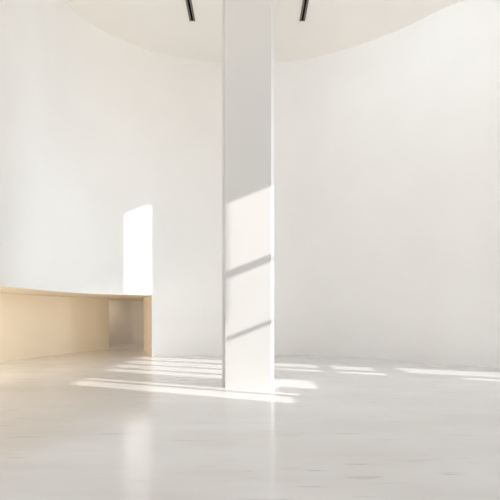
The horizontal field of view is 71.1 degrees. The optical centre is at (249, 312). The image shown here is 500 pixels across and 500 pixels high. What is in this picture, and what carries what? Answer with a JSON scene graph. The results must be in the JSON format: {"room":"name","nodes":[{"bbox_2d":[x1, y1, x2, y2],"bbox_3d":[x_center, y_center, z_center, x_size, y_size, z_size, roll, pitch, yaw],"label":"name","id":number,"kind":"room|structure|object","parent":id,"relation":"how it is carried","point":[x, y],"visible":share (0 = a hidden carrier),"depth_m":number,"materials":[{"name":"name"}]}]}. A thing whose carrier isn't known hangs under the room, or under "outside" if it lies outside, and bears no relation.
{"room":"empty gallery","nodes":[
{"label":"empty gallery","id":0,"kind":"room"},
{"bbox_2d":[0,293,108,362],"bbox_3d":[-5.196,0.300,2.947,1.023,1.400,13.893,0,0,6],"label":"bench","id":1,"kind":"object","parent":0,"point":[31,326],"depth_m":8.26,"materials":[{"name":"beige paint"}]},
{"bbox_2d":[0,0,151,295],"bbox_3d":[-3.535,-3.175,2.089,1.259,5.550,12.137,0,0,7],"label":"wall","id":2,"kind":"structure","parent":0,"point":[76,97],"depth_m":6.83,"materials":[{"name":"white paint"}]},
{"bbox_2d":[143,296,151,356],"bbox_3d":[-2.486,0.300,8.655,0.100,1.400,1.458,0,0,-24],"label":"trim","id":3,"kind":"structure","parent":2,"relation":"attached to","point":[147,301],"depth_m":8.62,"materials":[{"name":"beige paint"}]},
{"bbox_2d":[109,300,142,344],"bbox_3d":[-3.796,0.300,10.071,2.435,1.400,2.615,0,0,-6],"label":"wall","id":4,"kind":"structure","parent":0,"point":[125,316],"depth_m":11.19,"materials":[{"name":"beige paint"}]},
{"bbox_2d":[0,286,147,300],"bbox_3d":[-3.893,-0.461,3.800,3.364,0.119,15.600,0,0,0],"label":"trim","id":5,"kind":"structure","parent":4,"relation":"attached to","point":[8,290],"depth_m":7.59,"materials":[{"name":"beige paint"}]},
{"bbox_2d":[0,344,499,499],"bbox_3d":[-0.250,1.100,4.000,13.500,0.200,17.000,0,0,0],"label":"floor","id":6,"kind":"structure","parent":0,"point":[120,421],"depth_m":3.00,"materials":[{"name":"concrete"}]},
{"bbox_2d":[222,0,273,387],"bbox_3d":[-0.031,-2.475,4.873,0.719,6.950,0.413,0,0,0],"label":"column","id":7,"kind":"structure","parent":6,"relation":"on","point":[247,25],"depth_m":4.67,"materials":[{"name":"white paint"}]},
{"bbox_2d":[65,0,464,61],"bbox_3d":[-0.250,-6.075,4.000,13.500,0.250,17.000,0,0,0],"label":"ceiling","id":8,"kind":"structure","parent":0,"point":[165,27],"depth_m":7.17,"materials":[{"name":"beige paint"}]},
{"bbox_2d":[185,0,194,20],"bbox_3d":[-1.172,-5.942,5.620,0.118,0.016,3.000,0,0,0],"label":"linear ceiling slot","id":9,"kind":"object","parent":8,"relation":"attached to","point":[188,2],"visible":1,"depth_m":6.87,"materials":[{"name":"black paint"}]},
{"bbox_2d":[299,0,308,20],"bbox_3d":[1.062,-5.942,5.620,0.118,0.016,3.000,0,0,0],"label":"linear ceiling slot","id":10,"kind":"object","parent":8,"relation":"attached to","point":[305,2],"visible":1,"depth_m":6.87,"materials":[{"name":"black paint"}]},
{"bbox_2d":[152,0,499,367],"bbox_3d":[1.606,-2.475,7.465,7.729,6.950,1.420,0,0,18],"label":"wall","id":11,"kind":"structure","parent":0,"point":[387,147],"depth_m":7.74,"materials":[{"name":"white paint"}]}
]}

